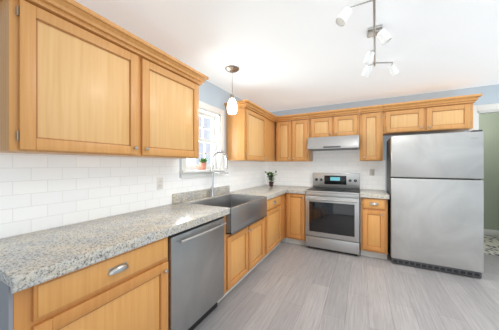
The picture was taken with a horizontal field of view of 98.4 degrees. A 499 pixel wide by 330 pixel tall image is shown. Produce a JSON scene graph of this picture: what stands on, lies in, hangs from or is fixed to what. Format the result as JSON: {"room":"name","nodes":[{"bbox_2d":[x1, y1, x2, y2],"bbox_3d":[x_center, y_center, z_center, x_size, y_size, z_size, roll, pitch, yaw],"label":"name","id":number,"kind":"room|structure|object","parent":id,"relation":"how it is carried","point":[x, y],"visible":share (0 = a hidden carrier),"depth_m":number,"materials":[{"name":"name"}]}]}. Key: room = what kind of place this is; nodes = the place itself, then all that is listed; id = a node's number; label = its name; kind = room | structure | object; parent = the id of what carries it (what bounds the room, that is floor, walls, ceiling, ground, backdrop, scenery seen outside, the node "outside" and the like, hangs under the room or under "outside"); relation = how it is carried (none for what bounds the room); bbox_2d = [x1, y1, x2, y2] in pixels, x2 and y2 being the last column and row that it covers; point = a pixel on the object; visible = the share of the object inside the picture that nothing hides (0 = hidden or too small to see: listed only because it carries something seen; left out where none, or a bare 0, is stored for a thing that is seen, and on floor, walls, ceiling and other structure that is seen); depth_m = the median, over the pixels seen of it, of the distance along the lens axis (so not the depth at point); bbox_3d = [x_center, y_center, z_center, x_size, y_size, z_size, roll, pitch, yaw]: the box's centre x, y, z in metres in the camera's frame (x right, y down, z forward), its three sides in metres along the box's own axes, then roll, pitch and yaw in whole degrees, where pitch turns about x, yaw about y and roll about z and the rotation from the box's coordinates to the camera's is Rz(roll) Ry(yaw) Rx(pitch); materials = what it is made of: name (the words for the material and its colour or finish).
{"room":"kitchen","nodes":[
{"label":"kitchen","id":0,"kind":"room"},
{"bbox_2d":[179,80,241,177],"bbox_3d":[-1.093,0.119,1.848,0.150,2.380,6.160,0,0,28],"label":"wall","id":1,"kind":"structure","parent":0,"point":[211,94],"depth_m":2.90,"materials":[{"name":"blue paint"}]},
{"bbox_2d":[0,0,203,158],"bbox_3d":[-0.929,-0.441,1.632,0.320,0.750,1.300,0,0,28],"label":"upper cabinet","id":2,"kind":"object","parent":1,"relation":"attached to","point":[76,78],"depth_m":1.25,"materials":[{"name":"brown wood"}]},
{"bbox_2d":[0,153,265,238],"bbox_3d":[-0.540,0.186,2.732,0.008,0.525,3.780,0,0,28],"label":"tile","id":3,"kind":"structure","parent":1,"relation":"attached to","point":[39,192],"depth_m":1.54,"materials":[{"name":"white tile"}]},
{"bbox_2d":[157,177,162,189],"bbox_3d":[-0.867,0.179,2.091,0.008,0.114,0.070,0,0,28],"label":"electrical outlet","id":4,"kind":"object","parent":3,"relation":"attached to","point":[159,183],"visible":1,"depth_m":2.09,"materials":[{"name":"white plastic"}]},
{"bbox_2d":[179,101,226,178],"bbox_3d":[-0.601,-0.308,2.722,0.210,0.925,0.855,0,0,28],"label":"window","id":5,"kind":"structure","parent":1,"relation":"in","point":[216,141],"depth_m":2.88,"materials":[{"name":"white"}]},
{"bbox_2d":[198,157,208,169],"bbox_3d":[-0.550,-0.019,2.656,0.121,0.155,0.151,0,0,28],"label":"potted plant","id":6,"kind":"object","parent":5,"relation":"on","point":[203,161],"visible":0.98,"depth_m":2.62,"materials":[{"name":"brown ceramic"}]},
{"bbox_2d":[225,103,267,161],"bbox_3d":[-0.031,-0.441,3.346,0.320,0.750,0.700,0,0,28],"label":"upper cabinet","id":7,"kind":"object","parent":1,"relation":"attached to","point":[250,131],"depth_m":3.08,"materials":[{"name":"brown wood"}]},
{"bbox_2d":[268,115,277,161],"bbox_3d":[0.292,-0.441,3.963,0.320,0.750,0.807,0,0,28],"label":"upper cabinet","id":8,"kind":"object","parent":1,"relation":"attached to","point":[271,122],"depth_m":3.86,"materials":[{"name":"brown wood"}]},
{"bbox_2d":[75,0,498,111],"bbox_3d":[1.250,-1.121,1.524,4.600,0.100,7.760,0,0,28],"label":"ceiling","id":9,"kind":"structure","parent":0,"point":[282,55],"depth_m":1.90,"materials":[{"name":"white paint"}]},
{"bbox_2d":[225,65,238,113],"bbox_3d":[-0.192,-0.821,2.392,0.156,0.498,0.156,0,0,28],"label":"pendant light","id":10,"kind":"object","parent":9,"relation":"hanging from","point":[232,106],"visible":1,"depth_m":2.35,"materials":[{"name":"white glass"}]},
{"bbox_2d":[335,0,398,76],"bbox_3d":[0.939,-0.979,1.686,0.310,0.183,1.438,0,0,38],"label":"spotlights","id":11,"kind":"object","parent":9,"relation":"attached to","point":[384,36],"visible":1,"depth_m":1.59,"materials":[{"name":"silver metal"}]},
{"bbox_2d":[194,235,498,329],"bbox_3d":[1.250,1.359,1.524,4.600,0.100,7.760,0,0,28],"label":"floor","id":12,"kind":"structure","parent":0,"point":[286,286],"depth_m":2.15,"materials":[{"name":"plastic"}]},
{"bbox_2d":[0,237,167,329],"bbox_3d":[-0.953,0.875,1.234,0.647,0.869,0.727,0,0,28],"label":"base cabinet","id":13,"kind":"object","parent":12,"relation":"on","point":[127,290],"visible":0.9,"depth_m":1.05,"materials":[{"name":"brown wood"}]},
{"bbox_2d":[168,216,225,329],"bbox_3d":[-0.612,0.876,1.824,0.664,0.866,0.620,0,0,28],"label":"dishwasher","id":14,"kind":"object","parent":12,"relation":"on","point":[195,274],"visible":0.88,"depth_m":1.63,"materials":[{"name":"grey metal"}]},
{"bbox_2d":[217,215,264,302],"bbox_3d":[-0.269,0.875,2.541,0.646,0.869,0.957,0,0,28],"label":"base cabinet","id":15,"kind":"object","parent":12,"relation":"on","point":[244,252],"visible":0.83,"depth_m":2.29,"materials":[{"name":"brown wood"}]},
{"bbox_2d":[0,185,291,293],"bbox_3d":[-0.248,0.378,2.577,0.649,0.157,3.765,0,0,28],"label":"countertop","id":16,"kind":"structure","parent":15,"relation":"on","point":[28,260],"depth_m":1.20,"materials":[{"name":"stone"}]},
{"bbox_2d":[210,150,227,196],"bbox_3d":[-0.382,0.107,2.637,0.260,0.583,0.098,0,0,28],"label":"faucet","id":17,"kind":"object","parent":16,"relation":"on","point":[212,169],"visible":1,"depth_m":2.68,"materials":[{"name":"silver metal"}]},
{"bbox_2d":[191,194,266,234],"bbox_3d":[-0.215,0.529,2.513,0.548,0.250,0.843,0,0,28],"label":"farmhouse sink","id":18,"kind":"object","parent":16,"relation":"in","point":[246,210],"visible":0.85,"depth_m":2.46,"materials":[{"name":"silver metal"}]},
{"bbox_2d":[265,171,276,185],"bbox_3d":[0.397,0.251,4.060,0.233,0.294,0.247,0,0,28],"label":"potted plant","id":19,"kind":"object","parent":16,"relation":"on","point":[270,177],"visible":1,"depth_m":4.05,"materials":[{"name":"green plant"}]},
{"bbox_2d":[259,194,284,262],"bbox_3d":[0.150,0.875,3.340,0.647,0.869,0.844,0,0,28],"label":"base cabinet","id":20,"kind":"object","parent":12,"relation":"on","point":[274,227],"visible":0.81,"depth_m":3.13,"materials":[{"name":"brown wood"}]},
{"bbox_2d":[285,193,305,245],"bbox_3d":[0.870,0.875,3.752,0.335,0.869,0.646,0,0,28],"label":"base cabinet","id":21,"kind":"object","parent":12,"relation":"on","point":[295,218],"visible":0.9,"depth_m":3.50,"materials":[{"name":"brown wood"}]},
{"bbox_2d":[288,186,310,193],"bbox_3d":[0.897,0.427,3.738,0.280,0.057,0.645,0,0,28],"label":"countertop","id":22,"kind":"structure","parent":21,"relation":"on","point":[295,189],"depth_m":3.51,"materials":[{"name":"stone"}]},
{"bbox_2d":[305,173,359,255],"bbox_3d":[1.346,0.724,3.465,0.762,1.170,0.702,0,0,28],"label":"range","id":23,"kind":"object","parent":12,"relation":"on","point":[332,211],"visible":1,"depth_m":3.24,"materials":[{"name":"grey metal"}]},
{"bbox_2d":[361,197,387,258],"bbox_3d":[1.853,0.875,3.236,0.325,0.869,0.647,0,0,28],"label":"base cabinet","id":24,"kind":"object","parent":12,"relation":"on","point":[374,227],"visible":1,"depth_m":2.98,"materials":[{"name":"brown wood"}]},
{"bbox_2d":[360,189,388,198],"bbox_3d":[1.859,0.427,3.234,0.348,0.057,0.645,0,0,28],"label":"countertop","id":25,"kind":"structure","parent":24,"relation":"on","point":[364,193],"depth_m":3.02,"materials":[{"name":"stone"}]},
{"bbox_2d":[387,130,483,277],"bbox_3d":[2.407,0.454,2.924,0.884,1.710,0.656,0,0,28],"label":"refrigerator","id":26,"kind":"object","parent":12,"relation":"on","point":[435,187],"visible":1,"depth_m":2.62,"materials":[{"name":"grey metal"}]},
{"bbox_2d":[484,236,498,255],"bbox_3d":[3.940,1.303,3.536,1.100,0.012,1.100,0,0,28],"label":"rug","id":27,"kind":"object","parent":12,"relation":"on","point":[491,245],"visible":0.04,"depth_m":3.47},
{"bbox_2d":[271,84,498,242],"bbox_3d":[2.266,0.119,3.464,4.300,2.380,0.120,0,0,28],"label":"wall","id":28,"kind":"structure","parent":0,"point":[490,94],"depth_m":3.35,"materials":[{"name":"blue paint"}]},
{"bbox_2d":[276,113,312,161],"bbox_3d":[0.806,-0.473,3.937,0.605,0.815,0.378,0,0,28],"label":"upper cabinet","id":29,"kind":"object","parent":28,"relation":"attached to","point":[292,137],"visible":0.9,"depth_m":3.81,"materials":[{"name":"brown wood"}]},
{"bbox_2d":[266,150,384,189],"bbox_3d":[1.254,0.059,3.922,2.067,0.780,0.008,0,0,28],"label":"tile","id":30,"kind":"structure","parent":28,"relation":"attached to","point":[302,172],"depth_m":3.84,"materials":[{"name":"white tile"}]},
{"bbox_2d":[307,135,359,150],"bbox_3d":[1.391,-0.351,3.562,0.756,0.199,0.498,0,0,28],"label":"range hood","id":31,"kind":"object","parent":28,"relation":"attached to","point":[348,142],"visible":1,"depth_m":3.37,"materials":[{"name":"silver metal"}]},
{"bbox_2d":[308,107,359,137],"bbox_3d":[1.417,-0.668,3.616,0.765,0.425,0.378,0,0,28],"label":"upper cabinet","id":32,"kind":"object","parent":28,"relation":"attached to","point":[338,124],"visible":0.92,"depth_m":3.48,"materials":[{"name":"brown wood"}]},
{"bbox_2d":[360,104,382,160],"bbox_3d":[1.895,-0.473,3.366,0.305,0.815,0.378,0,0,28],"label":"upper cabinet","id":33,"kind":"object","parent":28,"relation":"attached to","point":[371,135],"visible":1,"depth_m":3.25,"materials":[{"name":"brown wood"}]},
{"bbox_2d":[383,93,481,135],"bbox_3d":[2.492,-0.673,3.053,1.033,0.415,0.378,0,0,28],"label":"upper cabinet","id":34,"kind":"object","parent":28,"relation":"attached to","point":[445,114],"visible":0.98,"depth_m":2.93,"materials":[{"name":"brown wood"}]},
{"bbox_2d":[469,103,498,131],"bbox_3d":[3.497,0.246,2.808,0.980,2.125,0.140,0,0,28],"label":"door frame","id":35,"kind":"structure","parent":28,"relation":"attached to","point":[487,108],"depth_m":2.93,"materials":[{"name":"white wood"}]},
{"bbox_2d":[479,113,498,229],"bbox_3d":[4.122,0.119,4.315,1.800,2.380,0.150,0,0,28],"label":"wall","id":36,"kind":"structure","parent":0,"point":[489,125],"depth_m":4.02,"materials":[{"name":"green paint"}]},
{"bbox_2d":[484,229,498,235],"bbox_3d":[4.130,1.259,4.218,1.665,0.100,0.014,0,0,28],"label":"baseboard","id":37,"kind":"structure","parent":36,"relation":"attached to","point":[491,232],"depth_m":4.01,"materials":[{"name":"white wood"}]},
{"label":"outside","id":38,"kind":"structure","parent":0,"visible":0},
{"bbox_2d":[187,158,194,164],"bbox_3d":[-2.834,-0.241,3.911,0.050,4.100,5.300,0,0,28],"label":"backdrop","id":39,"kind":"structure","parent":38,"point":[190,160],"depth_m":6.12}
]}

